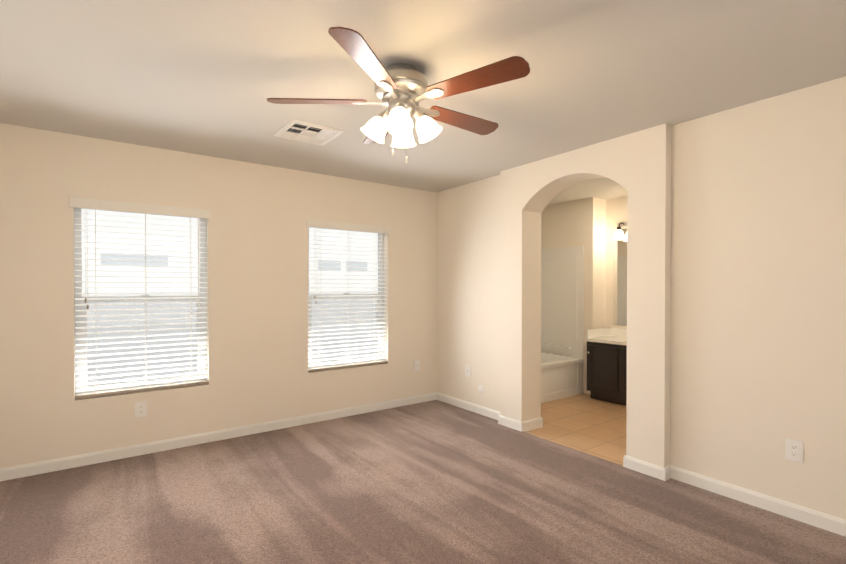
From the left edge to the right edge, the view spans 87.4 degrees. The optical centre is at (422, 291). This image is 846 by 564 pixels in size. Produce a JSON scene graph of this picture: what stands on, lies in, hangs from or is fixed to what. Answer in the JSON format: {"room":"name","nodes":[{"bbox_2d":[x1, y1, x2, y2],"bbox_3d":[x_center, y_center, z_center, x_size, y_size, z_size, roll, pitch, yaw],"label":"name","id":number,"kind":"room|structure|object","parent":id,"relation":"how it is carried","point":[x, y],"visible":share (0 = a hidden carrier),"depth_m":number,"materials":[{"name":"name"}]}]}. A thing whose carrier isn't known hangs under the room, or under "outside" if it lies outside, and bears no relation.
{"room":"empty bedroom","nodes":[
{"label":"empty bedroom","id":0,"kind":"room"},
{"bbox_2d":[0,123,436,468],"bbox_3d":[-0.784,0.063,4.603,6.470,2.440,0.150,0,1,-36],"label":"wall","id":1,"kind":"structure","parent":0,"point":[257,287],"depth_m":3.79,"materials":[{"name":"white paint"}]},
{"bbox_2d":[74,208,206,394],"bbox_3d":[-2.250,0.057,3.584,0.898,1.468,0.056,0,1,-36],"label":"window","id":2,"kind":"structure","parent":1,"relation":"in","point":[78,215],"depth_m":3.53,"materials":[{"name":"white plastic"}]},
{"bbox_2d":[70,197,210,398],"bbox_3d":[-2.200,0.048,3.514,0.936,1.474,0.088,0,1,-36],"label":"window blind","id":3,"kind":"object","parent":2,"relation":"attached to","point":[95,204],"visible":0.96,"depth_m":3.49,"materials":[{"name":"white plastic"}]},
{"bbox_2d":[135,401,146,417],"bbox_3d":[-2.215,0.923,3.475,0.080,0.120,0.008,0,1,-36],"label":"outlet","id":4,"kind":"object","parent":1,"relation":"attached to","point":[141,409],"visible":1,"depth_m":3.47,"materials":[{"name":"white plastic"}]},
{"bbox_2d":[0,392,435,480],"bbox_3d":[-1.522,1.241,3.978,4.170,0.095,0.014,0,1,-36],"label":"baseboard","id":5,"kind":"structure","parent":1,"relation":"attached to","point":[36,468],"depth_m":3.67,"materials":[{"name":"white paint"}]},
{"bbox_2d":[308,227,383,368],"bbox_3d":[-0.809,0.047,4.628,0.898,1.468,0.056,0,1,-36],"label":"window","id":6,"kind":"structure","parent":1,"relation":"in","point":[354,297],"depth_m":4.66,"materials":[{"name":"white plastic"}]},
{"bbox_2d":[306,219,389,371],"bbox_3d":[-0.758,0.038,4.558,0.936,1.474,0.088,0,1,-36],"label":"window blind","id":7,"kind":"object","parent":6,"relation":"attached to","point":[374,229],"visible":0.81,"depth_m":4.55,"materials":[{"name":"white plastic"}]},
{"bbox_2d":[414,360,419,370],"bbox_3d":[-0.069,0.839,5.029,0.080,0.120,0.008,0,1,-36],"label":"outlet","id":8,"kind":"object","parent":1,"relation":"attached to","point":[416,365],"visible":1,"depth_m":5.03,"materials":[{"name":"white plastic"}]},
{"bbox_2d":[0,400,845,563],"bbox_3d":[-0.117,1.352,1.887,4.350,0.112,5.050,0,1,-36],"label":"floor carpet","id":9,"kind":"object","parent":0,"point":[434,482],"visible":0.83,"depth_m":2.64,"materials":[{"name":"brown carpet"}]},
{"bbox_2d":[0,0,845,205],"bbox_3d":[0.697,-1.198,2.546,6.470,0.120,5.200,0,1,-36],"label":"ceiling","id":10,"kind":"structure","parent":0,"point":[205,77],"depth_m":2.26,"materials":[{"name":"white paint"}]},
{"bbox_2d":[274,119,344,145],"bbox_3d":[-0.822,-1.137,3.187,0.380,0.013,0.380,0,1,-36],"label":"ceiling vent","id":11,"kind":"object","parent":10,"relation":"in","point":[298,130],"visible":1,"depth_m":3.16,"materials":[{"name":"white metal"}]},
{"bbox_2d":[267,27,529,163],"bbox_3d":[-0.071,-0.891,2.319,1.266,0.491,1.311,0,1,-36],"label":"ceiling fan","id":12,"kind":"object","parent":10,"relation":"hanging from","point":[402,90],"visible":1,"depth_m":2.19,"materials":[{"name":"silver metal"}]},
{"bbox_2d":[526,393,625,465],"bbox_3d":[1.787,1.332,4.705,2.200,0.100,2.720,0,1,-36],"label":"floor","id":13,"kind":"structure","parent":0,"point":[585,423],"depth_m":4.22,"materials":[{"name":"beige tile"}]},
{"bbox_2d":[541,352,583,402],"bbox_3d":[1.177,1.055,5.431,1.504,0.440,0.800,0,1,-36],"label":"bathtub","id":14,"kind":"object","parent":13,"relation":"on","point":[561,376],"visible":0.27,"depth_m":5.33,"materials":[{"name":"white plastic"}]},
{"bbox_2d":[585,327,626,405],"bbox_3d":[2.498,0.861,4.921,0.543,0.838,1.227,0,1,-36],"label":"bathroom vanity","id":15,"kind":"object","parent":13,"relation":"on","point":[607,364],"visible":0.29,"depth_m":5.10,"materials":[{"name":"brown wood"}]},
{"bbox_2d":[541,196,626,393],"bbox_3d":[1.896,0.061,4.772,1.930,2.440,2.720,0,1,-36],"label":"wall","id":16,"kind":"structure","parent":0,"point":[589,225],"depth_m":5.56,"materials":[{"name":"white paint"}]},
{"bbox_2d":[541,246,583,357],"bbox_3d":[1.170,0.129,5.434,1.526,1.408,0.793,0,1,-36],"label":"tub surround","id":17,"kind":"object","parent":16,"relation":"attached to","point":[562,301],"visible":0.29,"depth_m":5.80,"materials":[{"name":"white plastic"}]},
{"bbox_2d":[612,222,626,239],"bbox_3d":[2.587,-0.737,5.074,0.204,0.217,0.870,0,1,-36],"label":"sconce","id":18,"kind":"object","parent":16,"relation":"attached to","point":[618,234],"visible":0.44,"depth_m":5.32,"materials":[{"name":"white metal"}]},
{"bbox_2d":[613,229,626,325],"bbox_3d":[2.711,-0.174,5.077,0.008,1.205,1.120,0,1,-36],"label":"mirror","id":19,"kind":"object","parent":16,"relation":"attached to","point":[620,288],"visible":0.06,"depth_m":5.46,"materials":[{"name":"clear glass"}]},
{"bbox_2d":[437,76,845,519],"bbox_3d":[1.645,0.075,3.244,0.270,2.440,4.900,0,1,-36],"label":"wall","id":20,"kind":"structure","parent":0,"point":[736,296],"depth_m":2.87,"materials":[{"name":"white paint"}]},
{"bbox_2d":[465,365,470,376],"bbox_3d":[0.481,0.851,4.755,0.008,0.120,0.080,0,1,-36],"label":"outlet","id":21,"kind":"object","parent":20,"relation":"attached to","point":[468,370],"visible":1,"depth_m":4.75,"materials":[{"name":"white plastic"}]},
{"bbox_2d":[436,392,519,430],"bbox_3d":[0.535,1.235,4.613,0.094,0.095,1.320,0,1,-36],"label":"baseboard","id":22,"kind":"structure","parent":20,"relation":"attached to","point":[511,423],"depth_m":4.58,"materials":[{"name":"white paint"}]},
{"bbox_2d":[478,385,483,392],"bbox_3d":[0.597,1.013,4.593,0.014,0.086,0.086,0,1,-36],"label":"electrical outlet cover","id":23,"kind":"object","parent":20,"relation":"attached to","point":[480,389],"visible":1,"depth_m":4.59,"materials":[{"name":"white plastic"}]},
{"bbox_2d":[520,417,542,431],"bbox_3d":[1.005,1.240,4.117,0.274,0.095,0.014,0,1,-36],"label":"baseboard","id":24,"kind":"structure","parent":20,"relation":"attached to","point":[536,423],"depth_m":4.11,"materials":[{"name":"white paint"}]},
{"bbox_2d":[624,455,845,536],"bbox_3d":[2.252,1.257,2.244,0.094,0.095,2.490,0,1,-36],"label":"baseboard","id":25,"kind":"structure","parent":20,"relation":"attached to","point":[830,523],"depth_m":2.70,"materials":[{"name":"white paint"}]},
{"bbox_2d":[785,438,802,462],"bbox_3d":[2.107,0.902,2.513,0.008,0.120,0.080,0,1,-36],"label":"electrical outlet","id":26,"kind":"object","parent":20,"relation":"attached to","point":[793,450],"visible":1,"depth_m":2.51,"materials":[{"name":"white plastic"}]},
{"label":"outside","id":27,"kind":"structure","parent":0,"visible":0},
{"bbox_3d":[-1.953,1.641,6.426,22.000,0.250,4.149,0,1,-36],"label":"ground","id":28,"kind":"structure","parent":27,"visible":0},
{"bbox_2d":[82,292,377,385],"bbox_3d":[-1.982,0.780,6.458,22.000,1.570,0.190,0,1,-36],"label":"fence","id":29,"kind":"object","parent":28,"relation":"on","point":[181,331],"depth_m":5.47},
{"bbox_2d":[82,209,377,291],"bbox_3d":[-2.721,-2.102,8.305,19.000,7.300,0.550,0,1,-36],"label":"building","id":30,"kind":"structure","parent":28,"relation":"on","point":[188,245],"depth_m":7.29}
]}

